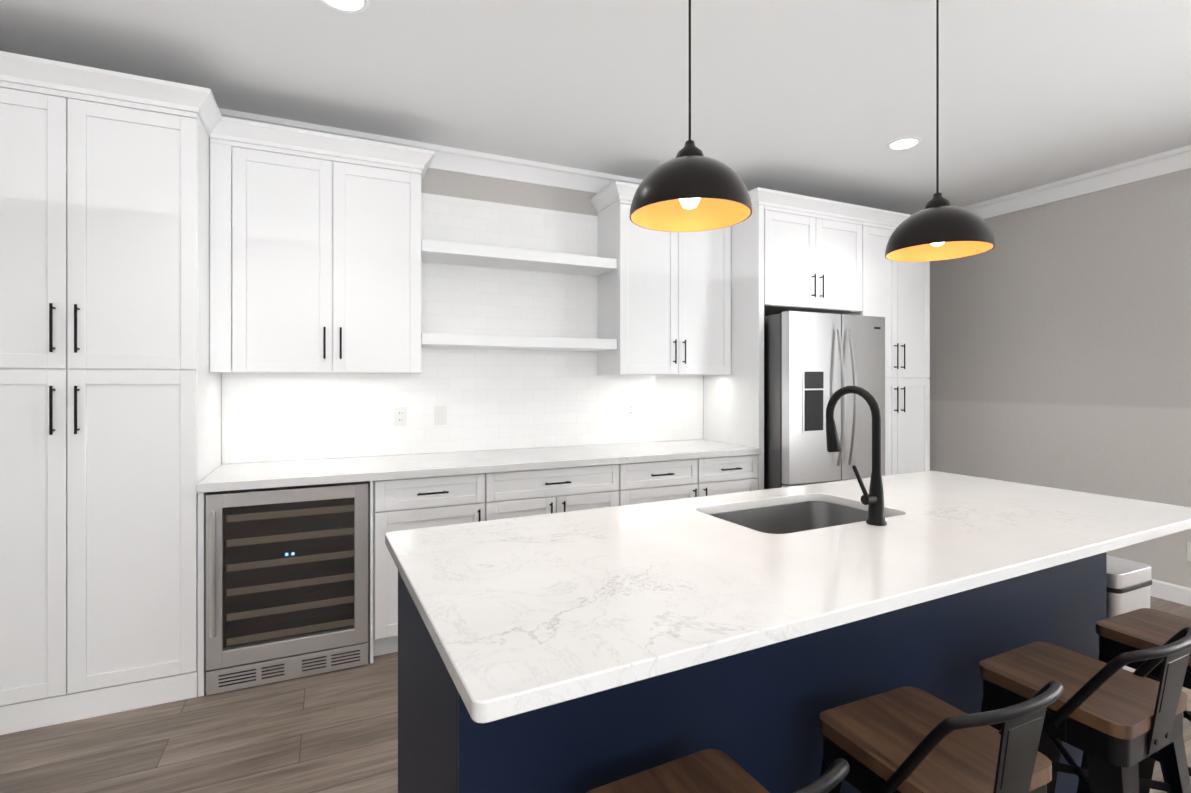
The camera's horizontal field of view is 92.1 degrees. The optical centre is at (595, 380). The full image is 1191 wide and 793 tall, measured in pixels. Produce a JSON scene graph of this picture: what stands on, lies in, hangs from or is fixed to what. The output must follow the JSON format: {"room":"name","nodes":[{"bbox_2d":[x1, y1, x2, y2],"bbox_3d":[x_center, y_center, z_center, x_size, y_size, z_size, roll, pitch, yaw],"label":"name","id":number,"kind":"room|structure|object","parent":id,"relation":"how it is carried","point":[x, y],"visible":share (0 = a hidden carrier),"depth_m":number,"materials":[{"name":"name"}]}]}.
{"room":"kitchen","nodes":[
{"label":"kitchen","id":0,"kind":"room"},
{"bbox_2d":[207,134,703,464],"bbox_3d":[-0.405,-0.020,3.780,7.160,2.740,0.120,0,0,-25],"label":"wall","id":1,"kind":"structure","parent":0,"point":[461,185],"depth_m":3.63,"materials":[{"name":"grey paint"}]},
{"bbox_2d":[210,138,421,373],"bbox_3d":[-1.437,-0.590,3.029,0.961,1.100,0.366,0,0,-25],"label":"upper cabinet","id":2,"kind":"object","parent":1,"relation":"attached to","point":[315,263],"visible":1,"depth_m":2.88,"materials":[{"name":"white paint"}]},
{"bbox_2d":[4,81,896,227],"bbox_3d":[-0.371,-1.332,3.684,6.720,0.115,0.082,0,0,-25],"label":"crown molding","id":3,"kind":"structure","parent":1,"relation":"attached to","point":[452,159],"depth_m":3.54,"materials":[{"name":"white"}]},
{"bbox_2d":[0,51,910,226],"bbox_3d":[-0.429,-1.185,3.332,6.496,0.088,0.664,0,0,-25],"label":"crown molding","id":4,"kind":"structure","parent":1,"relation":"attached to","point":[61,76],"depth_m":2.74,"materials":[{"name":"white paint"}]},
{"bbox_2d":[222,193,702,463],"bbox_3d":[-0.575,-0.343,3.633,3.033,1.554,0.004,0,0,-25],"label":"wall tile","id":5,"kind":"structure","parent":1,"relation":"attached to","point":[494,399],"depth_m":3.58,"materials":[{"name":"white tile"}]},
{"bbox_2d":[394,407,406,425],"bbox_3d":[-1.142,0.210,3.364,0.070,0.114,0.008,0,0,-25],"label":"electrical outlet","id":6,"kind":"object","parent":5,"relation":"attached to","point":[400,416],"visible":1,"depth_m":3.36,"materials":[{"name":"white plastic"}]},
{"bbox_2d":[435,406,446,424],"bbox_3d":[-0.932,0.210,3.461,0.070,0.114,0.008,0,0,-25],"label":"light switch","id":7,"kind":"object","parent":5,"relation":"attached to","point":[440,415],"visible":1,"depth_m":3.46,"materials":[{"name":"white plastic"}]},
{"bbox_2d":[626,402,634,417],"bbox_3d":[0.246,0.205,4.008,0.070,0.114,0.008,0,0,-25],"label":"electrical outlet","id":8,"kind":"object","parent":5,"relation":"attached to","point":[630,409],"visible":1,"depth_m":4.00,"materials":[{"name":"white plastic"}]},
{"bbox_2d":[421,333,616,351],"bbox_3d":[-0.469,-0.230,3.514,1.196,0.064,0.301,0,0,-25],"label":"floating shelf","id":9,"kind":"object","parent":1,"relation":"attached to","point":[446,340],"visible":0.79,"depth_m":3.38,"materials":[{"name":"white paint"}]},
{"bbox_2d":[421,239,616,275],"bbox_3d":[-0.469,-0.740,3.514,1.196,0.064,0.301,0,0,-25],"label":"floating shelf","id":10,"kind":"object","parent":1,"relation":"attached to","point":[434,251],"visible":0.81,"depth_m":3.41,"materials":[{"name":"white paint"}]},
{"bbox_2d":[598,199,730,374],"bbox_3d":[0.484,-0.590,3.920,0.866,1.100,0.366,0,0,-25],"label":"upper cabinet","id":11,"kind":"object","parent":1,"relation":"attached to","point":[664,303],"visible":0.77,"depth_m":3.77,"materials":[{"name":"white paint"}]},
{"bbox_2d":[764,206,861,315],"bbox_3d":[1.390,-0.817,4.189,0.896,0.645,0.641,0,0,-25],"label":"upper cabinet","id":12,"kind":"object","parent":1,"relation":"attached to","point":[812,262],"visible":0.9,"depth_m":3.92,"materials":[{"name":"white paint"}]},
{"bbox_2d":[0,596,1190,792],"bbox_3d":[1.135,1.400,0.460,7.160,0.100,7.440,0,0,-25],"label":"floor","id":13,"kind":"structure","parent":0,"point":[336,731],"depth_m":2.13,"materials":[{"name":"brown wood"}]},
{"bbox_2d":[0,81,220,734],"bbox_3d":[-2.599,0.105,2.339,1.723,2.490,0.641,0,0,-25],"label":"pantry","id":14,"kind":"object","parent":13,"relation":"on","point":[110,420],"visible":1,"depth_m":2.31,"materials":[{"name":"white paint"}]},
{"bbox_2d":[198,481,372,696],"bbox_3d":[-1.505,0.913,2.867,0.701,0.873,0.602,0,0,-25],"label":"cabinet filler","id":15,"kind":"object","parent":13,"relation":"on","point":[201,594],"visible":0.33,"depth_m":2.46,"materials":[{"name":"white paint"}]},
{"bbox_2d":[206,481,367,695],"bbox_3d":[-1.483,0.916,2.827,0.654,0.868,0.654,0,0,-25],"label":"wine cooler","id":16,"kind":"object","parent":13,"relation":"on","point":[286,583],"visible":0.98,"depth_m":2.59,"materials":[{"name":"silver metal"}]},
{"bbox_2d":[373,473,484,655],"bbox_3d":[-0.932,0.913,3.111,0.536,0.873,0.641,0,0,-25],"label":"base cabinet","id":17,"kind":"object","parent":13,"relation":"on","point":[410,503],"visible":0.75,"depth_m":2.81,"materials":[{"name":"white paint"}]},
{"bbox_2d":[484,464,618,520],"bbox_3d":[-0.334,0.913,3.389,0.776,0.873,0.641,0,0,-25],"label":"base cabinet","id":18,"kind":"object","parent":13,"relation":"on","point":[513,494],"visible":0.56,"depth_m":3.11,"materials":[{"name":"white paint"}]},
{"bbox_2d":[196,439,760,492],"bbox_3d":[-0.442,0.455,3.343,3.031,0.040,0.633,0,0,-25],"label":"countertop","id":19,"kind":"structure","parent":18,"relation":"on","point":[247,476],"depth_m":3.05,"materials":[{"name":"white stone"}]},
{"bbox_2d":[618,459,697,505],"bbox_3d":[0.266,0.914,3.667,0.538,0.873,0.641,0,0,-25],"label":"base cabinet","id":20,"kind":"object","parent":13,"relation":"on","point":[646,482],"visible":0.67,"depth_m":3.40,"materials":[{"name":"white paint"}]},
{"bbox_2d":[586,749,849,792],"bbox_3d":[0.167,0.947,0.907,0.394,0.806,0.394,0,0,-27],"label":"bar stool","id":21,"kind":"object","parent":13,"relation":"on","point":[710,771],"visible":1,"depth_m":1.00,"materials":[{"name":"brown wood"}]},
{"bbox_2d":[696,455,757,496],"bbox_3d":[0.724,0.914,3.880,0.464,0.873,0.641,0,0,-25],"label":"base cabinet","id":22,"kind":"object","parent":13,"relation":"on","point":[725,475],"visible":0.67,"depth_m":3.62,"materials":[{"name":"white paint"}]},
{"bbox_2d":[704,205,763,489],"bbox_3d":[0.952,0.105,4.004,0.046,2.490,0.606,0,0,-25],"label":"panel","id":23,"kind":"object","parent":13,"relation":"on","point":[734,407],"visible":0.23,"depth_m":3.85,"materials":[{"name":"white paint"}]},
{"bbox_2d":[398,501,1106,792],"bbox_3d":[0.592,0.903,1.772,2.200,0.894,0.720,0,0,-27],"label":"kitchen island","id":24,"kind":"object","parent":13,"relation":"on","point":[754,713],"visible":0.31,"depth_m":1.29,"materials":[{"name":"blue"}]},
{"bbox_2d":[385,471,1190,722],"bbox_3d":[0.717,0.440,1.735,2.450,0.030,0.960,0,0,-27],"label":"island countertop","id":25,"kind":"structure","parent":24,"relation":"on","point":[519,615],"depth_m":1.30,"materials":[{"name":"white stone"}]},
{"bbox_2d":[826,386,886,525],"bbox_3d":[0.770,0.219,1.756,0.118,0.409,0.210,0,0,-27],"label":"faucet","id":26,"kind":"object","parent":25,"relation":"on","point":[873,499],"visible":1,"depth_m":1.69,"materials":[{"name":"black metal"}]},
{"bbox_2d":[764,311,884,488],"bbox_3d":[1.447,0.458,4.067,0.862,1.785,0.858,0,0,-25],"label":"refrigerator","id":27,"kind":"object","parent":13,"relation":"on","point":[813,362],"visible":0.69,"depth_m":3.69,"materials":[{"name":"silver metal"}]},
{"bbox_2d":[845,222,929,475],"bbox_3d":[2.130,0.105,4.532,0.728,2.490,0.641,0,0,-25],"label":"tall cabinet","id":28,"kind":"object","parent":13,"relation":"on","point":[896,294],"visible":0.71,"depth_m":4.29,"materials":[{"name":"white paint"}]},
{"bbox_2d":[819,681,1063,792],"bbox_3d":[0.657,0.947,1.134,0.394,0.806,0.394,0,0,-24],"label":"bar stool","id":29,"kind":"object","parent":13,"relation":"on","point":[907,739],"visible":0.98,"depth_m":1.07,"materials":[{"name":"brown wood"}]},
{"bbox_2d":[979,627,1190,792],"bbox_3d":[1.142,0.947,1.359,0.394,0.806,0.394,0,0,-26],"label":"bar stool","id":30,"kind":"object","parent":13,"relation":"on","point":[1114,721],"visible":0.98,"depth_m":1.26,"materials":[{"name":"brown wood"}]},
{"bbox_2d":[1107,555,1155,761],"bbox_3d":[1.841,1.010,2.170,0.260,0.680,0.390,0,0,-25],"label":"trash can","id":31,"kind":"object","parent":13,"relation":"on","point":[1129,582],"visible":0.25,"depth_m":2.01,"materials":[{"name":"silver metal"}]},
{"bbox_2d":[1077,608,1190,792],"bbox_3d":[1.637,0.947,1.588,0.394,0.806,0.394,0,0,-23],"label":"bar stool","id":32,"kind":"object","parent":13,"relation":"on","point":[1141,629],"visible":0.21,"depth_m":1.64,"materials":[{"name":"brown wood"}]},
{"bbox_2d":[0,0,1190,214],"bbox_3d":[1.135,-1.440,0.460,7.160,0.100,7.440,0,0,-25],"label":"ceiling","id":33,"kind":"structure","parent":0,"point":[824,98],"depth_m":2.61,"materials":[{"name":"white paint"}]},
{"bbox_2d":[320,0,368,13],"bbox_3d":[-0.916,-1.387,2.077,0.180,0.006,0.180,0,0,-25],"label":"recessed light","id":34,"kind":"object","parent":33,"relation":"in","point":[352,6],"visible":1,"depth_m":2.12,"materials":[{"name":"white"}]},
{"bbox_2d":[630,0,751,231],"bbox_3d":[0.259,-0.920,1.575,0.330,0.939,0.330,0,0,-25],"label":"pendant light","id":35,"kind":"object","parent":33,"relation":"hanging from","point":[690,187],"visible":1,"depth_m":1.52,"materials":[{"name":"black metal"}]},
{"bbox_2d":[887,137,920,149],"bbox_3d":[1.806,-1.387,3.361,0.180,0.006,0.180,0,0,-25],"label":"recessed light","id":36,"kind":"object","parent":33,"relation":"in","point":[904,143],"visible":1,"depth_m":3.35,"materials":[{"name":"white"}]},
{"bbox_2d":[885,0,994,261],"bbox_3d":[1.199,-0.920,2.010,0.330,0.939,0.330,0,0,-25],"label":"pendant light","id":37,"kind":"object","parent":33,"relation":"hanging from","point":[938,227],"visible":1,"depth_m":1.96,"materials":[{"name":"black metal"}]},
{"bbox_2d":[929,168,1190,587],"bbox_3d":[4.328,-0.020,1.940,0.120,2.740,7.200,0,0,-25],"label":"wall","id":38,"kind":"structure","parent":0,"point":[1060,344],"depth_m":3.95,"materials":[{"name":"grey paint"}]},
{"bbox_2d":[962,145,1190,218],"bbox_3d":[4.237,-1.332,1.898,0.082,0.115,7.200,0,0,-25],"label":"crown molding","id":39,"kind":"structure","parent":38,"relation":"attached to","point":[1178,159],"depth_m":3.86,"materials":[{"name":"white"}]},
{"bbox_2d":[1150,579,1190,605],"bbox_3d":[4.409,1.297,1.608,0.014,0.105,6.470,0,0,-25],"label":"baseboard","id":40,"kind":"structure","parent":38,"relation":"attached to","point":[1171,592],"depth_m":3.50,"materials":[{"name":"white"}]},
{"bbox_2d":[1187,542,1190,560],"bbox_3d":[3.572,1.025,3.419,0.008,0.114,0.070,0,0,-25],"label":"electrical outlet","id":41,"kind":"object","parent":38,"relation":"attached to","point":[1188,551],"visible":1,"depth_m":3.44,"materials":[{"name":"white plastic"}]}
]}

